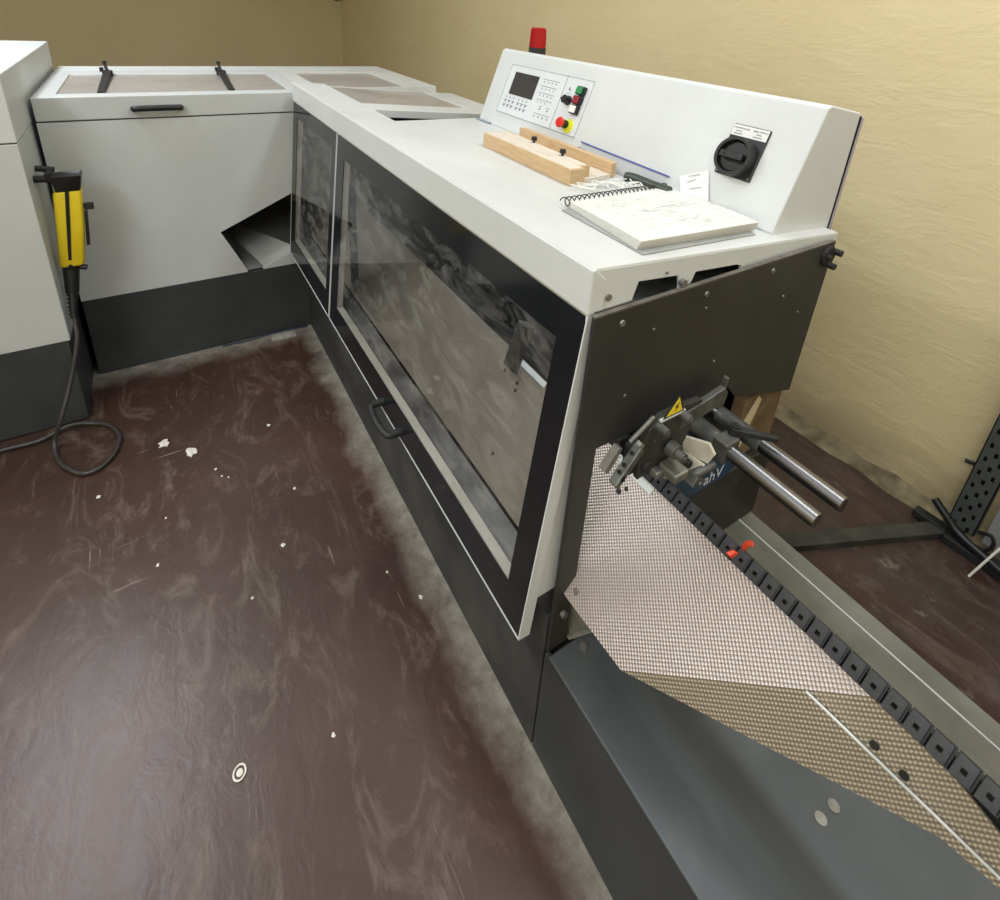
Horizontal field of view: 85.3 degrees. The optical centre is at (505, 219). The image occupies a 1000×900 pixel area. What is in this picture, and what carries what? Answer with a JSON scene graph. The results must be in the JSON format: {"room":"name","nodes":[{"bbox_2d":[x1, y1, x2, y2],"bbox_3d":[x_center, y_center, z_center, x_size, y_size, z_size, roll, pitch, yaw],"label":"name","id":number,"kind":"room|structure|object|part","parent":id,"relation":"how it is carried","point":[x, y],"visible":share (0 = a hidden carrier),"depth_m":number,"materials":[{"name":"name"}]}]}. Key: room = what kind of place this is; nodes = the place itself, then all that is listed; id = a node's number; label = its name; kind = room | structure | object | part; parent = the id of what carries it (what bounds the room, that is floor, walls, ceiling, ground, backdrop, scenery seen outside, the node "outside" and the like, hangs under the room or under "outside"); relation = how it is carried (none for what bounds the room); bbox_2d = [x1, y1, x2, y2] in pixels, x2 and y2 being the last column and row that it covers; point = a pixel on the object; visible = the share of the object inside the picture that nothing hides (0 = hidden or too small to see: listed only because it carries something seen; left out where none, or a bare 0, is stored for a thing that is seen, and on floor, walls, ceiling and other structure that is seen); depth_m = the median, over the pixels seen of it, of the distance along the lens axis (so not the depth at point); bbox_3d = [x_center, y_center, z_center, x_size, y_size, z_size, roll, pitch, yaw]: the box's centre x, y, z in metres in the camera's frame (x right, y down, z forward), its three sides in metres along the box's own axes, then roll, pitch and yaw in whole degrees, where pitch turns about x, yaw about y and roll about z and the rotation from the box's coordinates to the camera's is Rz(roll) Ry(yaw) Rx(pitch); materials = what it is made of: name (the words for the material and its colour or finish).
{"room":"print shop","nodes":[
{"label":"print shop","id":0,"kind":"room"},
{"bbox_2d":[0,0,342,70],"bbox_3d":[-4.282,-2.500,5.575,5.400,3.300,0.150,-10,25,-31],"label":"wall","id":1,"kind":"structure","parent":0,"point":[76,32],"depth_m":6.08,"materials":[{"name":"beige paint"}]},
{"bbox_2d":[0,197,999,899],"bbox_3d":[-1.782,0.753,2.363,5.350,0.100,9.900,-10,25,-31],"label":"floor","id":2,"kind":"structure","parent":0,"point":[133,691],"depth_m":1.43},
{"bbox_2d":[0,40,94,440],"bbox_3d":[-2.508,0.062,2.032,1.484,1.327,1.230,-10,25,-31],"label":"cabinet","id":3,"kind":"object","parent":2,"relation":"on","point":[37,337],"visible":0.84,"depth_m":1.95,"materials":[{"name":"metal"}]},
{"bbox_2d":[0,40,53,143],"bbox_3d":[-2.496,-0.451,1.816,1.430,0.215,1.230,-10,25,-31],"label":"hood","id":4,"kind":"object","parent":3,"relation":"attached to","point":[25,66],"depth_m":1.95,"materials":[{"name":"white paint"}]},
{"bbox_2d":[0,170,121,475],"bbox_3d":[-1.829,0.415,1.744,0.928,0.972,0.476,-10,25,-31],"label":"pendant controller","id":5,"kind":"object","parent":3,"relation":"hanging from","point":[71,222],"visible":1,"depth_m":1.98,"materials":[{"name":"yellow plastic"}]},
{"bbox_2d":[158,439,169,447],"bbox_3d":[-1.296,0.848,2.059,0.038,0.005,0.045,-10,25,-31],"label":"paper scrap","id":6,"kind":"object","parent":2,"relation":"on","point":[164,442],"visible":1,"depth_m":2.06,"materials":[{"name":"white paper"}]},
{"bbox_2d":[186,448,196,457],"bbox_3d":[-1.172,0.868,2.028,0.036,0.005,0.054,-10,25,-31],"label":"paper scrap","id":7,"kind":"object","parent":2,"relation":"on","point":[190,451],"visible":1,"depth_m":2.03,"materials":[{"name":"white paper"}]},
{"bbox_2d":[30,61,435,373],"bbox_3d":[-1.286,-0.185,2.954,1.680,1.267,1.018,-10,25,-31],"label":"cabinet","id":8,"kind":"object","parent":2,"relation":"on","point":[187,170],"visible":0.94,"depth_m":2.39,"materials":[{"name":"metal"}]},
{"bbox_3d":[-1.379,-0.443,2.152,0.183,0.030,0.050,-10,25,-31],"label":"handle","id":9,"kind":"part","parent":8,"relation":"part of","materials":[{"name":"black plastic"}]},
{"bbox_3d":[-1.509,-0.601,2.523,0.980,0.088,0.775,-10,25,-31],"label":"lid","id":10,"kind":"part","parent":8,"relation":"part of","materials":[{"name":"grey paint"}]},
{"bbox_3d":[-1.364,-0.074,2.362,0.904,0.746,0.012,-10,25,-31],"label":"panel","id":11,"kind":"part","parent":8,"relation":"part of","materials":[{"name":"grey paint"}]},
{"bbox_3d":[-1.295,-0.295,2.938,1.680,0.746,0.958,-10,25,-31],"label":"panel","id":12,"kind":"part","parent":8,"relation":"part of","materials":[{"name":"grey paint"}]},
{"bbox_3d":[-0.802,-0.761,2.989,0.593,0.040,0.699,-10,25,-31],"label":"lid","id":13,"kind":"part","parent":8,"relation":"part of","materials":[{"name":"white metal"}]},
{"bbox_2d":[232,763,246,781],"bbox_3d":[-0.591,1.229,1.206,0.030,0.004,0.033,-10,25,-31],"label":"ring","id":14,"kind":"object","parent":2,"relation":"on","point":[239,772],"visible":1,"depth_m":1.21,"materials":[{"name":"white plastic"}]},
{"bbox_2d":[222,325,307,346],"bbox_3d":[-1.204,0.582,2.736,0.400,0.016,0.012,-10,25,-31],"label":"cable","id":15,"kind":"object","parent":2,"relation":"on","point":[306,325],"visible":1,"depth_m":2.73,"materials":[{"name":"black rubber"}]},
{"bbox_2d":[271,330,295,341],"bbox_3d":[-1.124,0.589,2.749,0.115,0.007,0.053,-9,25,-29],"label":"floor plate","id":16,"kind":"object","parent":2,"relation":"on","point":[290,334],"visible":1,"depth_m":2.74,"materials":[{"name":"grey metal"}]},
{"bbox_2d":[290,27,863,742],"bbox_3d":[-0.076,0.157,1.888,0.958,1.556,2.400,-10,25,-31],"label":"machine","id":17,"kind":"object","parent":2,"relation":"on","point":[486,339],"visible":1,"depth_m":1.28,"materials":[{"name":"paint"}]},
{"bbox_3d":[-0.817,-0.074,2.303,0.097,0.738,0.671,-10,25,-31],"label":"edge trim","id":18,"kind":"part","parent":17,"relation":"part of","materials":[{"name":"white paint"}]},
{"bbox_3d":[-0.815,-0.076,2.303,0.093,0.734,0.664,-10,25,-31],"label":"door","id":19,"kind":"part","parent":17,"relation":"part of","materials":[{"name":"clear glass"}]},
{"bbox_3d":[-0.827,0.451,2.529,0.020,0.451,0.658,-10,25,-31],"label":"plinth panel","id":20,"kind":"part","parent":17,"relation":"part of","materials":[{"name":"paint"}]},
{"bbox_3d":[-0.582,0.024,2.067,0.020,0.720,0.035,-10,25,-31],"label":"door post","id":21,"kind":"part","parent":17,"relation":"part of","materials":[{"name":"metal"}]},
{"bbox_3d":[-0.363,0.591,1.611,0.059,0.026,0.170,-10,25,-31],"label":"handle","id":22,"kind":"part","parent":17,"relation":"part of","materials":[{"name":"black plastic"}]},
{"bbox_3d":[-0.410,-0.538,2.504,0.685,0.085,0.619,-10,25,-31],"label":"sloping lid","id":23,"kind":"part","parent":17,"relation":"part of","materials":[{"name":"white metal"}]},
{"bbox_2d":[390,118,432,120],"bbox_3d":[-0.324,-0.432,2.333,0.627,0.146,0.900,-10,25,-31],"label":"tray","id":24,"kind":"object","parent":17,"relation":"on","point":[394,119],"depth_m":2.49,"materials":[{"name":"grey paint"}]},
{"bbox_3d":[-0.373,0.273,1.941,0.182,0.226,1.872,-10,25,-31],"label":"saddle plate","id":25,"kind":"part","parent":17,"relation":"part of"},
{"bbox_3d":[-0.283,0.797,1.740,0.020,0.451,1.373,-10,25,-31],"label":"plinth panel","id":26,"kind":"part","parent":17,"relation":"part of","materials":[{"name":"paint"}]},
{"bbox_3d":[-0.272,0.272,1.511,0.097,0.738,1.356,-10,25,-31],"label":"edge trim","id":27,"kind":"part","parent":17,"relation":"part of","materials":[{"name":"white paint"}]},
{"bbox_3d":[-0.245,0.047,1.887,0.175,0.350,1.940,-10,25,-31],"label":"chain rail","id":28,"kind":"part","parent":17,"relation":"part of","materials":[{"name":"black plastic"}]},
{"bbox_3d":[0.030,0.324,1.368,0.031,0.201,0.119,-4,23,-19],"label":"guide arm","id":29,"kind":"part","parent":17,"relation":"part of","materials":[{"name":"metal"}]},
{"bbox_2d":[503,79,558,120],"bbox_3d":[0.086,-0.431,1.876,0.044,0.122,0.284,-10,25,-31],"label":"control panel","id":30,"kind":"object","parent":17,"relation":"on","point":[527,99],"depth_m":1.86,"materials":[{"name":"white plastic"}]},
{"bbox_3d":[0.120,-0.412,1.830,0.062,0.168,0.458,-10,25,-31],"label":"control panel","id":31,"kind":"part","parent":17,"relation":"part of","materials":[{"name":"white plastic"}]},
{"bbox_2d":[483,127,616,185],"bbox_3d":[0.111,-0.200,1.557,0.229,0.071,0.524,-10,25,-31],"label":"block","id":32,"kind":"object","parent":17,"relation":"on","point":[566,163],"visible":0.99,"depth_m":1.47,"materials":[{"name":"brown wood"}]},
{"bbox_3d":[0.174,-0.211,1.632,0.030,0.044,0.469,-9,25,-29],"label":"rail","id":33,"kind":"part","parent":32,"relation":"part of","materials":[{"name":"brown wood"}]},
{"bbox_3d":[0.108,0.448,0.990,0.074,0.640,0.018,-10,25,-31],"label":"door post","id":34,"kind":"part","parent":17,"relation":"part of","materials":[{"name":"white metal"}]},
{"bbox_3d":[0.192,-0.378,1.710,0.030,0.034,0.030,-10,25,-31],"label":"selector knob","id":35,"kind":"part","parent":17,"relation":"part of","materials":[{"name":"black plastic"}]},
{"bbox_2d":[335,109,837,270],"bbox_3d":[0.084,-0.170,1.573,0.748,0.087,1.370,-10,25,-31],"label":"countertop","id":36,"kind":"structure","parent":17,"relation":"on","point":[454,149],"depth_m":1.23,"materials":[{"name":"white metal"}]},
{"bbox_2d":[570,179,647,190],"bbox_3d":[0.249,-0.093,1.352,0.262,0.036,0.119,-10,25,-31],"label":"string tangle","id":37,"kind":"object","parent":17,"relation":"on","point":[618,183],"visible":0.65,"depth_m":1.34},
{"bbox_2d":[578,141,669,176],"bbox_3d":[0.308,-0.159,1.497,0.035,0.036,0.350,-10,25,-31],"label":"ruler","id":38,"kind":"object","parent":17,"relation":"on","point":[581,141],"visible":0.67,"depth_m":1.48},
{"bbox_2d":[623,172,672,190],"bbox_3d":[0.361,-0.093,1.382,0.027,0.028,0.138,-13,27,-37],"label":"utility knife","id":39,"kind":"object","parent":17,"relation":"on","point":[635,177],"visible":0.76,"depth_m":1.38,"materials":[{"name":"black plastic"}]},
{"bbox_2d":[560,183,758,254],"bbox_3d":[0.332,-0.021,1.166,0.446,0.057,0.333,-10,25,-31],"label":"spiral notebook","id":40,"kind":"object","parent":17,"relation":"on","point":[655,220],"visible":0.92,"depth_m":1.08,"materials":[{"name":"paper"}]},
{"bbox_3d":[0.306,0.405,1.018,0.166,0.135,0.012,-10,25,-31],"label":"head plate","id":41,"kind":"part","parent":17,"relation":"part of","materials":[{"name":"grey metal"}]},
{"bbox_3d":[0.317,0.429,0.997,0.032,0.032,0.037,-10,25,-31],"label":"adjusting knob","id":42,"kind":"part","parent":17,"relation":"part of","materials":[{"name":"metal"}]},
{"bbox_3d":[0.414,0.481,1.186,0.714,0.821,0.008,-10,25,-31],"label":"plate","id":43,"kind":"part","parent":17,"relation":"part of","materials":[{"name":"black metal"}]},
{"bbox_2d":[620,413,767,529],"bbox_3d":[0.463,0.641,1.441,0.415,0.342,0.248,-10,25,-31],"label":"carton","id":44,"kind":"object","parent":17,"relation":"on","point":[727,494],"visible":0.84,"depth_m":1.37,"materials":[{"name":"black cardboard"}]},
{"bbox_2d":[680,170,708,200],"bbox_3d":[0.456,-0.084,1.303,0.031,0.081,0.106,-12,26,-34],"label":"paper note","id":45,"kind":"object","parent":17,"relation":"on","point":[694,184],"visible":0.83,"depth_m":1.30,"materials":[{"name":"white paper"}]},
{"bbox_3d":[0.182,0.238,2.264,0.020,1.155,2.000,-10,25,-31],"label":"panel","id":46,"kind":"part","parent":17,"relation":"part of","materials":[{"name":"black metal"}]},
{"bbox_2d":[714,123,771,182],"bbox_3d":[0.525,-0.151,1.220,0.068,0.113,0.095,-10,25,-31],"label":"switch","id":47,"kind":"object","parent":17,"relation":"attached to","point":[742,154],"depth_m":1.21,"materials":[{"name":"plastic"}]},
{"bbox_3d":[0.478,0.429,1.056,0.088,0.054,0.024,11,23,19],"label":"clamp lever","id":48,"kind":"part","parent":17,"relation":"part of","materials":[{"name":"black plastic"}]},
{"bbox_3d":[0.443,0.452,1.040,0.039,0.039,0.320,-10,25,-31],"label":"guide rod","id":49,"kind":"part","parent":17,"relation":"part of","materials":[{"name":"metal"}]},
{"bbox_2d":[731,391,781,451],"bbox_3d":[0.625,0.500,1.373,0.164,0.190,0.032,-10,25,-31],"label":"cardboard piece","id":50,"kind":"object","parent":17,"relation":"hanging from","point":[757,410],"visible":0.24,"depth_m":1.35,"materials":[{"name":"brown cardboard"}]},
{"bbox_3d":[0.511,0.450,1.083,0.037,0.042,0.327,-9,25,-29],"label":"guide rod","id":51,"kind":"part","parent":17,"relation":"part of","materials":[{"name":"metal"}]},
{"bbox_2d":[533,443,999,899],"bbox_3d":[0.768,1.060,0.766,0.712,0.800,1.695,-10,25,-31],"label":"conveyor","id":52,"kind":"object","parent":2,"relation":"on","point":[717,718],"visible":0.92,"depth_m":0.94,"materials":[{"name":"metal"}]},
{"bbox_3d":[0.618,0.875,0.797,0.097,0.394,1.200,-10,25,-31],"label":"chain rail","id":53,"kind":"part","parent":52,"relation":"part of","materials":[{"name":"grey metal"}]},
{"bbox_2d":[776,520,967,551],"bbox_3d":[1.099,1.082,1.839,1.051,0.028,0.054,1,22,-8],"label":"bar","id":54,"kind":"object","parent":2,"relation":"on","point":[904,532],"visible":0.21,"depth_m":1.85,"materials":[{"name":"black metal"}]},
{"bbox_2d":[912,413,999,581],"bbox_3d":[1.708,0.305,1.344,0.138,1.908,0.700,-10,25,-31],"label":"metal stand","id":55,"kind":"object","parent":2,"relation":"on","point":[982,485],"visible":1,"depth_m":1.80,"materials":[{"name":"black metal"}]},
{"bbox_3d":[1.554,1.106,1.846,0.060,0.035,0.300,-10,25,-31],"label":"foot plate","id":56,"kind":"part","parent":55,"relation":"part of","materials":[{"name":"black metal"}]},
{"bbox_2d":[968,547,999,576],"bbox_3d":[1.543,1.056,1.714,0.082,0.218,0.007,5,21,3],"label":"rod","id":57,"kind":"object","parent":2,"relation":"on","point":[996,551],"visible":1,"depth_m":1.73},
{"bbox_2d":[340,0,999,535],"bbox_3d":[0.564,-1.214,3.118,0.140,3.300,9.700,-10,25,-31],"label":"wall","id":58,"kind":"structure","parent":0,"point":[899,360],"depth_m":2.02,"materials":[{"name":"beige paint"}]},
{"bbox_2d":[774,403,999,559],"bbox_3d":[0.375,0.310,3.654,0.070,0.054,9.700,-10,25,-31],"label":"trim","id":59,"kind":"structure","parent":58,"relation":"attached to","point":[891,483],"depth_m":2.16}
]}

